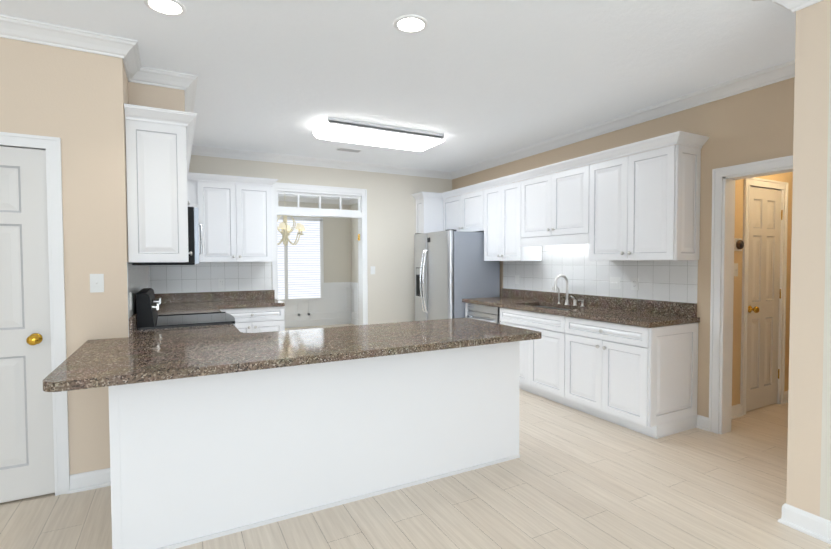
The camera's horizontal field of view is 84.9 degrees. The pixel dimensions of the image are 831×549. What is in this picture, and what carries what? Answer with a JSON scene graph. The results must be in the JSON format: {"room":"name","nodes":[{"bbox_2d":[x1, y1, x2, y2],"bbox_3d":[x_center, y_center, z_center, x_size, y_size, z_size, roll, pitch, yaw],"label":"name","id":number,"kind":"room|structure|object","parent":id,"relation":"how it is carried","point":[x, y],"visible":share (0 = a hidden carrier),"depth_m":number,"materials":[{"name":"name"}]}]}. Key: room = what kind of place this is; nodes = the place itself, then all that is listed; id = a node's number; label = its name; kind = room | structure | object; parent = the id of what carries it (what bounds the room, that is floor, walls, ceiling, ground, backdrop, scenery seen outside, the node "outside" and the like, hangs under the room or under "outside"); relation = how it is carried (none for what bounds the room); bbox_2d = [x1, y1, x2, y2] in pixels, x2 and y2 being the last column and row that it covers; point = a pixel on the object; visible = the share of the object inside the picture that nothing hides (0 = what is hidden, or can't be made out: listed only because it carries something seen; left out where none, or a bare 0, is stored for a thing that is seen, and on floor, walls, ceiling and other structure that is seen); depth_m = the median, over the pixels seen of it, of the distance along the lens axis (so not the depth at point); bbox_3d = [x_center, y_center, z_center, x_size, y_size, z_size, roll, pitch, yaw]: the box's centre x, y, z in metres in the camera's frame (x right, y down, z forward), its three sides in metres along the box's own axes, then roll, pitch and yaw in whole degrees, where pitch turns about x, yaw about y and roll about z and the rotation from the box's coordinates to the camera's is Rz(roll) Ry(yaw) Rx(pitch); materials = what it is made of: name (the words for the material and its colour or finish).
{"room":"kitchen","nodes":[
{"label":"kitchen","id":0,"kind":"room"},
{"bbox_2d":[0,37,128,474],"bbox_3d":[-3.513,-0.036,2.215,3.600,2.743,0.460,-1,2,-28],"label":"wall","id":1,"kind":"structure","parent":0,"point":[74,100],"depth_m":2.75,"materials":[{"name":"beige paint"}]},
{"bbox_2d":[0,146,54,502],"bbox_3d":[-2.486,0.295,2.489,0.760,2.032,0.109,-1,2,-28],"label":"pantry door","id":2,"kind":"structure","parent":1,"relation":"in","point":[26,443],"depth_m":2.63,"materials":[{"name":"white wood"}]},
{"bbox_2d":[0,132,69,495],"bbox_3d":[-2.522,0.262,2.555,0.908,2.120,0.160,-1,2,-28],"label":"door frame","id":3,"kind":"structure","parent":1,"relation":"attached to","point":[51,146],"depth_m":2.68,"materials":[{"name":"white wood"}]},
{"bbox_2d":[0,14,140,63],"bbox_3d":[-3.289,-1.357,1.988,3.548,0.092,0.088,-1,2,-28],"label":"crown molding","id":4,"kind":"structure","parent":1,"relation":"attached to","point":[126,50],"depth_m":2.65,"materials":[{"name":"white wood"}]},
{"bbox_2d":[69,468,110,493],"bbox_3d":[-1.942,1.261,2.805,0.315,0.104,0.026,-1,2,-28],"label":"baseboard","id":5,"kind":"structure","parent":1,"relation":"attached to","point":[90,480],"depth_m":2.78,"materials":[{"name":"white wood"}]},
{"bbox_2d":[90,274,103,292],"bbox_3d":[-1.949,0.053,2.775,0.070,0.114,0.017,-1,2,-28],"label":"light switch","id":6,"kind":"object","parent":1,"relation":"attached to","point":[96,282],"visible":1,"depth_m":2.78,"materials":[{"name":"white plastic"}]},
{"bbox_2d":[124,67,128,103],"bbox_3d":[-2.554,-0.095,4.101,0.140,2.743,2.620,-1,2,-28],"label":"wall","id":7,"kind":"structure","parent":0,"point":[126,92],"depth_m":3.04,"materials":[{"name":"beige paint"}]},
{"bbox_2d":[123,60,147,84],"bbox_3d":[-1.872,-1.392,3.030,0.110,0.092,0.390,-1,2,-28],"label":"crown molding","id":8,"kind":"structure","parent":7,"relation":"attached to","point":[136,73],"depth_m":3.15,"materials":[{"name":"white wood"}]},
{"bbox_2d":[127,262,148,334],"bbox_3d":[-2.424,0.145,4.018,0.002,0.508,2.620,-1,2,-28],"label":"wall tile","id":9,"kind":"structure","parent":7,"relation":"attached to","point":[137,278],"depth_m":3.37,"materials":[{"name":"white tile"}]},
{"bbox_2d":[130,292,131,309],"bbox_3d":[-1.882,0.176,3.004,0.009,0.114,0.070,-1,2,-28],"label":"outlet","id":10,"kind":"object","parent":9,"relation":"attached to","point":[130,300],"visible":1,"depth_m":2.99,"materials":[{"name":"white plastic"}]},
{"bbox_2d":[124,103,191,262],"bbox_3d":[-1.724,-0.575,3.073,0.376,0.995,0.326,-1,2,-28],"label":"upper cabinet","id":11,"kind":"object","parent":7,"relation":"attached to","point":[156,171],"depth_m":2.97,"materials":[{"name":"white wood"}]},
{"bbox_2d":[132,207,202,264],"bbox_3d":[-1.935,-0.289,3.586,0.470,0.424,0.756,-1,2,-28],"label":"microwave","id":12,"kind":"object","parent":7,"relation":"attached to","point":[193,235],"visible":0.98,"depth_m":3.32,"materials":[{"name":"black plastic"}]},
{"bbox_3d":[-2.437,-0.575,4.425,0.376,0.915,1.201,-1,2,-28],"label":"upper cabinet","id":13,"kind":"object","parent":7,"relation":"attached to","visible":0},
{"bbox_2d":[185,112,196,179],"bbox_3d":[-2.016,-1.059,4.018,0.063,0.080,2.292,-1,2,-28],"label":"crown molding","id":14,"kind":"structure","parent":13,"relation":"attached to","point":[187,120],"depth_m":3.32,"materials":[{"name":"white wood"}]},
{"bbox_2d":[277,201,350,282],"bbox_3d":[-2.895,-0.248,9.484,3.490,2.743,0.140,-1,2,-28],"label":"wall","id":15,"kind":"structure","parent":0,"point":[337,248],"depth_m":9.99,"materials":[{"name":"beige paint"}]},
{"bbox_2d":[277,216,324,303],"bbox_3d":[-3.034,-0.286,9.287,2.400,1.830,0.073,-1,2,-28],"label":"window blinds","id":16,"kind":"object","parent":15,"relation":"attached to","point":[301,262],"visible":0.31,"depth_m":9.63,"materials":[{"name":"white plastic"}]},
{"bbox_2d":[278,196,347,204],"bbox_3d":[-2.847,-1.571,9.345,3.030,0.092,0.088,-1,2,-28],"label":"crown molding","id":17,"kind":"structure","parent":15,"relation":"attached to","point":[334,201],"depth_m":9.70,"materials":[{"name":"white wood"}]},
{"bbox_2d":[278,282,349,327],"bbox_3d":[-2.865,0.660,9.428,3.180,0.930,0.030,-1,2,-28],"label":"wall","id":18,"kind":"structure","parent":15,"relation":"attached to","point":[339,305],"depth_m":9.91,"materials":[{"name":"white"}]},
{"bbox_2d":[189,155,451,324],"bbox_3d":[-1.266,-0.160,6.184,4.365,2.743,0.140,-1,2,-28],"label":"wall","id":19,"kind":"structure","parent":0,"point":[391,216],"depth_m":6.51,"materials":[{"name":"beige paint"}]},
{"bbox_2d":[176,72,197,154],"bbox_3d":[-2.146,-1.426,4.243,0.118,0.092,2.188,-1,2,-28],"label":"crown molding","id":20,"kind":"structure","parent":19,"relation":"attached to","point":[186,82],"depth_m":3.35,"materials":[{"name":"white wood"}]},
{"bbox_2d":[149,262,271,293],"bbox_3d":[-2.438,0.030,5.488,1.355,0.362,0.002,-1,2,-28],"label":"wall tile","id":21,"kind":"structure","parent":19,"relation":"attached to","point":[235,276],"depth_m":5.47,"materials":[{"name":"white tile"}]},
{"bbox_2d":[187,172,277,261],"bbox_3d":[-2.186,-0.642,5.383,1.022,0.991,0.386,-1,2,-28],"label":"upper cabinet","id":22,"kind":"object","parent":19,"relation":"attached to","point":[235,220],"depth_m":5.27,"materials":[{"name":"white wood"}]},
{"bbox_2d":[271,182,367,324],"bbox_3d":[-1.256,0.014,6.103,1.300,2.400,0.020,-1,2,-28],"label":"door frame","id":23,"kind":"structure","parent":19,"relation":"attached to","point":[276,185],"depth_m":6.10,"materials":[{"name":"white wood"}]},
{"bbox_2d":[277,188,362,324],"bbox_3d":[-1.294,0.047,6.175,1.220,2.330,0.140,-1,2,-28],"label":"trim","id":24,"kind":"structure","parent":19,"relation":"attached to","point":[339,212],"depth_m":6.17,"materials":[{"name":"white wood"}]},
{"bbox_2d":[192,145,447,178],"bbox_3d":[-1.110,-1.484,6.102,3.630,0.092,0.088,-1,2,-28],"label":"crown molding","id":25,"kind":"structure","parent":19,"relation":"attached to","point":[196,150],"depth_m":5.96,"materials":[{"name":"white wood"}]},
{"bbox_2d":[358,234,359,318],"bbox_3d":[-0.455,0.192,6.687,0.815,1.980,0.104,-1,2,-28],"label":"room door","id":26,"kind":"structure","parent":19,"relation":"in","point":[358,274],"depth_m":6.53,"materials":[{"name":"white wood"}]},
{"bbox_2d":[371,266,374,273],"bbox_3d":[-0.603,-0.059,6.448,0.070,0.114,0.017,-1,2,-28],"label":"light switch","id":27,"kind":"object","parent":19,"relation":"attached to","point":[372,269],"visible":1,"depth_m":6.45,"materials":[{"name":"white plastic"}]},
{"bbox_2d":[416,198,442,232],"bbox_3d":[0.345,-0.655,6.796,0.641,0.915,0.256,-1,2,-28],"label":"upper cabinet","id":28,"kind":"object","parent":19,"relation":"attached to","point":[429,215],"visible":0.44,"depth_m":6.61,"materials":[{"name":"white wood"}]},
{"bbox_2d":[351,203,357,282],"bbox_3d":[-0.554,-0.234,8.640,0.140,2.743,3.540,-1,2,-28],"label":"wall","id":29,"kind":"structure","parent":0,"point":[354,249],"depth_m":9.96,"materials":[{"name":"beige paint"}]},
{"bbox_2d":[348,199,357,204],"bbox_3d":[-0.660,-1.556,8.549,0.088,0.092,3.540,-1,2,-28],"label":"crown molding","id":30,"kind":"structure","parent":29,"relation":"attached to","point":[353,201],"depth_m":9.88,"materials":[{"name":"white wood"}]},
{"bbox_2d":[350,282,358,324],"bbox_3d":[-0.626,0.674,8.627,0.030,0.930,3.540,-1,2,-28],"label":"wall","id":31,"kind":"structure","parent":29,"relation":"attached to","point":[354,319],"depth_m":10.01,"materials":[{"name":"white paint"}]},
{"bbox_2d":[0,0,795,199],"bbox_3d":[-0.091,-1.504,3.329,10.740,0.100,13.580,-1,2,-28],"label":"ceiling","id":32,"kind":"structure","parent":0,"point":[475,81],"depth_m":3.07,"materials":[{"name":"white paint"}]},
{"bbox_2d":[128,82,184,125],"bbox_3d":[-2.372,-1.292,4.239,0.350,0.358,2.210,-1,2,-28],"label":"soffit","id":33,"kind":"structure","parent":32,"relation":"attached to","point":[155,96],"depth_m":3.26,"materials":[{"name":"beige paint"}]},
{"bbox_2d":[144,0,185,15],"bbox_3d":[-1.322,-1.418,2.398,0.196,0.008,0.196,-1,2,-28],"label":"recessed light","id":34,"kind":"object","parent":32,"relation":"in","point":[171,7],"visible":1,"depth_m":2.40,"materials":[{"name":"white"}]},
{"bbox_2d":[277,194,304,246],"bbox_3d":[-2.214,-1.020,7.707,0.705,1.102,0.672,-1,2,-28],"label":"chandelier","id":35,"kind":"object","parent":32,"relation":"hanging from","point":[286,231],"visible":0.69,"depth_m":7.68,"materials":[{"name":"beige"}]},
{"bbox_2d":[335,147,361,152],"bbox_3d":[-0.809,-1.508,5.501,0.300,0.010,0.130,-1,2,-28],"label":"ceiling vent","id":36,"kind":"object","parent":32,"relation":"in","point":[348,149],"visible":0.98,"depth_m":5.48,"materials":[{"name":"white metal"}]},
{"bbox_2d":[313,117,444,151],"bbox_3d":[-0.362,-1.444,4.743,1.320,0.099,0.450,-1,2,-28],"label":"ceiling light fixture","id":37,"kind":"object","parent":32,"relation":"attached to","point":[347,131],"visible":1,"depth_m":4.60,"materials":[{"name":"white plastic"}]},
{"bbox_2d":[394,15,427,32],"bbox_3d":[-0.026,-1.429,2.596,0.196,0.008,0.196,-1,2,-28],"label":"recessed light","id":38,"kind":"object","parent":32,"relation":"in","point":[410,23],"visible":1,"depth_m":2.58,"materials":[{"name":"white"}]},
{"bbox_2d":[0,323,830,548],"bbox_3d":[-0.080,1.338,3.411,10.740,0.100,13.580,-1,2,-28],"label":"floor","id":39,"kind":"structure","parent":0,"point":[571,478],"depth_m":2.58,"materials":[{"name":"beige wood"}]},
{"bbox_2d":[136,288,234,329],"bbox_3d":[-1.811,0.703,3.678,0.701,1.168,0.754,-1,2,-28],"label":"range","id":40,"kind":"object","parent":39,"relation":"on","point":[147,304],"visible":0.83,"depth_m":3.40,"materials":[{"name":"black metal"}]},
{"bbox_2d":[219,306,284,332],"bbox_3d":[-1.977,0.802,5.379,0.723,0.873,0.656,-1,2,-28],"label":"base cabinet","id":41,"kind":"object","parent":39,"relation":"on","point":[259,319],"visible":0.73,"depth_m":5.14,"materials":[{"name":"white wood"}]},
{"bbox_2d":[108,341,519,548],"bbox_3d":[-0.617,0.860,3.176,2.403,0.873,1.243,-1,2,-28],"label":"base cabinet","id":42,"kind":"object","parent":39,"relation":"on","point":[197,459],"visible":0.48,"depth_m":2.46,"materials":[{"name":"white wood"}]},
{"bbox_2d":[43,314,541,391],"bbox_3d":[-0.652,0.351,3.024,2.620,0.152,1.457,-1,2,-28],"label":"countertop","id":43,"kind":"structure","parent":42,"relation":"on","point":[142,356],"depth_m":2.52,"materials":[{"name":"stone"}]},
{"bbox_2d":[414,229,499,320],"bbox_3d":[0.508,0.314,6.209,0.861,1.780,0.948,-1,2,-28],"label":"refrigerator","id":44,"kind":"object","parent":39,"relation":"on","point":[452,268],"visible":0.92,"depth_m":5.82,"materials":[{"name":"grey metal"}]},
{"bbox_2d":[467,303,500,323],"bbox_3d":[1.028,0.789,5.497,0.679,0.868,0.600,-1,2,-28],"label":"dishwasher","id":45,"kind":"object","parent":39,"relation":"on","point":[484,313],"visible":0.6,"depth_m":5.31,"materials":[{"name":"silver metal"}]},
{"bbox_2d":[500,319,571,407],"bbox_3d":[1.440,0.901,4.796,0.626,0.680,0.963,-1,2,-28],"label":"base cabinet","id":46,"kind":"object","parent":39,"relation":"on","point":[542,366],"depth_m":4.47,"materials":[{"name":"white wood"}]},
{"bbox_2d":[462,288,699,327],"bbox_3d":[1.463,0.293,4.710,0.647,0.152,2.542,-1,2,-28],"label":"countertop","id":47,"kind":"structure","parent":46,"relation":"on","point":[641,312],"depth_m":4.29,"materials":[{"name":"stone"}]},
{"bbox_2d":[536,306,570,309],"bbox_3d":[1.422,0.453,4.776,0.388,0.169,0.758,-1,2,-28],"label":"sink basin","id":48,"kind":"object","parent":47,"relation":"in","point":[553,307],"visible":0.02,"depth_m":5.00,"materials":[{"name":"silver metal"}]},
{"bbox_2d":[551,274,584,306],"bbox_3d":[1.573,0.162,4.775,0.216,0.328,0.361,-1,2,-28],"label":"faucet set","id":49,"kind":"object","parent":47,"relation":"on","point":[555,286],"visible":1,"depth_m":4.82,"materials":[{"name":"silver metal"}]},
{"bbox_2d":[565,317,697,438],"bbox_3d":[1.851,0.827,3.983,0.656,0.873,0.856,-1,2,-28],"label":"base cabinet","id":50,"kind":"object","parent":39,"relation":"on","point":[643,380],"visible":1,"depth_m":3.69,"materials":[{"name":"white wood"}]},
{"bbox_3d":[-2.384,0.824,4.674,0.656,0.873,1.522,-1,2,-28],"label":"base cabinet","id":51,"kind":"object","parent":39,"relation":"on","visible":0},
{"bbox_2d":[154,290,284,314],"bbox_3d":[-2.066,0.304,4.829,1.382,0.152,1.525,-1,2,-28],"label":"countertop","id":52,"kind":"structure","parent":51,"relation":"on","point":[189,303],"depth_m":5.28,"materials":[{"name":"stone"}]},
{"bbox_2d":[452,77,794,417],"bbox_3d":[1.761,-0.137,4.979,0.140,2.743,5.100,-1,2,-28],"label":"wall","id":53,"kind":"structure","parent":0,"point":[754,125],"depth_m":3.67,"materials":[{"name":"beige paint"}]},
{"bbox_2d":[443,190,483,231],"bbox_3d":[0.766,-0.838,6.301,0.351,0.525,1.000,-1,2,-28],"label":"upper cabinet","id":54,"kind":"object","parent":53,"relation":"attached to","point":[464,212],"visible":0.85,"depth_m":6.17,"materials":[{"name":"white wood"}]},
{"bbox_2d":[412,131,708,199],"bbox_3d":[1.143,-1.105,5.176,0.389,0.080,3.887,-1,2,-33],"label":"crown molding","id":55,"kind":"structure","parent":54,"relation":"attached to","point":[685,139],"depth_m":4.29,"materials":[{"name":"white wood"}]},
{"bbox_2d":[484,181,541,260],"bbox_3d":[1.165,-0.623,5.554,0.351,0.915,0.704,-1,2,-28],"label":"upper cabinet","id":56,"kind":"object","parent":53,"relation":"attached to","point":[502,222],"visible":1,"depth_m":5.43,"materials":[{"name":"white wood"}]},
{"bbox_2d":[521,165,589,246],"bbox_3d":[1.555,-0.684,4.815,0.351,0.752,0.963,-1,2,-28],"label":"upper cabinet","id":57,"kind":"object","parent":53,"relation":"attached to","point":[554,208],"visible":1,"depth_m":4.69,"materials":[{"name":"white wood"}]},
{"bbox_2d":[542,244,588,260],"bbox_3d":[1.714,-0.282,4.910,0.002,0.262,0.963,-1,2,-28],"label":"wall tile","id":58,"kind":"structure","parent":53,"relation":"attached to","point":[572,252],"depth_m":5.01,"materials":[{"name":"white tile"}]},
{"bbox_2d":[503,260,697,303],"bbox_3d":[1.744,0.031,4.865,0.002,0.362,2.517,-1,2,-28],"label":"wall tile","id":59,"kind":"structure","parent":53,"relation":"attached to","point":[670,280],"depth_m":4.50,"materials":[{"name":"white tile"}]},
{"bbox_2d":[515,275,518,283],"bbox_3d":[1.279,0.065,5.725,0.017,0.114,0.070,-1,2,-28],"label":"light switch","id":60,"kind":"object","parent":59,"relation":"attached to","point":[516,279],"visible":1,"depth_m":5.72,"materials":[{"name":"white plastic"}]},
{"bbox_2d":[610,277,619,288],"bbox_3d":[1.952,0.084,4.452,0.017,0.114,0.116,-1,2,-28],"label":"light switch","id":61,"kind":"object","parent":59,"relation":"attached to","point":[614,282],"visible":1,"depth_m":4.45,"materials":[{"name":"white plastic"}]},
{"bbox_2d":[631,278,638,289],"bbox_3d":[2.058,0.089,4.260,0.009,0.114,0.070,-1,2,-28],"label":"outlet","id":62,"kind":"object","parent":59,"relation":"attached to","point":[634,283],"visible":1,"depth_m":4.26,"materials":[{"name":"white plastic"}]},
{"bbox_2d":[448,59,794,179],"bbox_3d":[1.655,-1.460,4.888,0.088,0.092,4.820,-1,2,-28],"label":"crown molding","id":63,"kind":"structure","parent":53,"relation":"attached to","point":[786,70],"depth_m":4.02,"materials":[{"name":"white wood"}]},
{"bbox_2d":[589,144,700,260],"bbox_3d":[1.979,-0.581,4.015,0.351,0.915,0.852,-1,2,-28],"label":"upper cabinet","id":64,"kind":"object","parent":53,"relation":"attached to","point":[644,205],"visible":1,"depth_m":3.79,"materials":[{"name":"white wood"}]},
{"bbox_2d":[709,155,792,433],"bbox_3d":[2.665,0.226,3.260,0.160,2.110,0.960,-1,2,-28],"label":"door frame","id":65,"kind":"structure","parent":53,"relation":"attached to","point":[722,293],"depth_m":3.60,"materials":[{"name":"white wood"}]},
{"bbox_2d":[732,172,792,405],"bbox_3d":[3.654,-0.136,4.667,2.915,2.743,0.440,-1,2,-28],"label":"wall","id":66,"kind":"structure","parent":0,"point":[787,177],"depth_m":4.02,"materials":[{"name":"beige paint"}]},
{"bbox_2d":[707,404,742,425],"bbox_3d":[2.691,1.209,3.931,0.480,0.104,0.026,-1,2,-28],"label":"baseboard","id":67,"kind":"structure","parent":66,"relation":"attached to","point":[736,409],"depth_m":4.00,"materials":[{"name":"white wood"}]},
{"bbox_2d":[734,263,737,275],"bbox_3d":[2.795,-0.040,3.957,0.070,0.114,0.017,-1,2,-28],"label":"light switch","id":68,"kind":"object","parent":66,"relation":"attached to","point":[735,269],"visible":0.89,"depth_m":3.96,"materials":[{"name":"white plastic"}]},
{"bbox_2d":[734,238,743,250],"bbox_3d":[2.833,-0.261,3.963,0.110,0.110,0.032,-1,2,-28],"label":"thermostat","id":69,"kind":"object","parent":66,"relation":"attached to","point":[738,244],"visible":1,"depth_m":3.95,"materials":[{"name":"black plastic"}]},
{"bbox_2d":[740,177,787,414],"bbox_3d":[3.192,0.190,4.251,0.738,2.120,0.160,-1,2,-28],"label":"trim","id":70,"kind":"structure","parent":66,"relation":"attached to","point":[766,183],"depth_m":4.15,"materials":[{"name":"white wood"}]},
{"bbox_2d":[746,186,782,411],"bbox_3d":[3.237,0.223,4.190,0.610,2.032,0.109,-1,2,-28],"label":"closet door","id":71,"kind":"structure","parent":66,"relation":"in","point":[765,219],"depth_m":4.21,"materials":[{"name":"white wood"}]},
{"bbox_2d":[784,390,788,402],"bbox_3d":[4.245,1.180,4.751,1.555,0.104,0.026,-1,2,-28],"label":"baseboard","id":72,"kind":"structure","parent":66,"relation":"attached to","point":[786,392],"depth_m":4.41,"materials":[{"name":"white wood"}]},
{"bbox_2d":[786,0,830,516],"bbox_3d":[3.769,-0.095,3.236,4.050,2.743,0.140,-1,2,-28],"label":"wall","id":73,"kind":"structure","parent":0,"point":[810,139],"depth_m":2.29,"materials":[{"name":"beige paint"}]},
{"bbox_2d":[820,23,830,520],"bbox_3d":[3.195,-0.003,0.140,0.140,2.743,4.800,-1,2,-28],"label":"wall","id":74,"kind":"structure","parent":0,"point":[825,495],"depth_m":2.23,"materials":[{"name":"beige paint"}]},
{"bbox_2d":[770,0,822,13],"bbox_3d":[3.003,-1.331,0.211,0.088,0.092,4.888,-1,2,-28],"label":"crown molding","id":75,"kind":"structure","parent":74,"relation":"attached to","point":[793,6],"depth_m":2.30,"materials":[{"name":"white wood"}]},
{"bbox_2d":[778,503,830,544],"bbox_3d":[3.055,1.314,0.274,0.026,0.104,4.826,-1,2,-28],"label":"baseboard","id":76,"kind":"structure","parent":74,"relation":"attached to","point":[808,523],"depth_m":2.30,"materials":[{"name":"white wood"}]}
]}

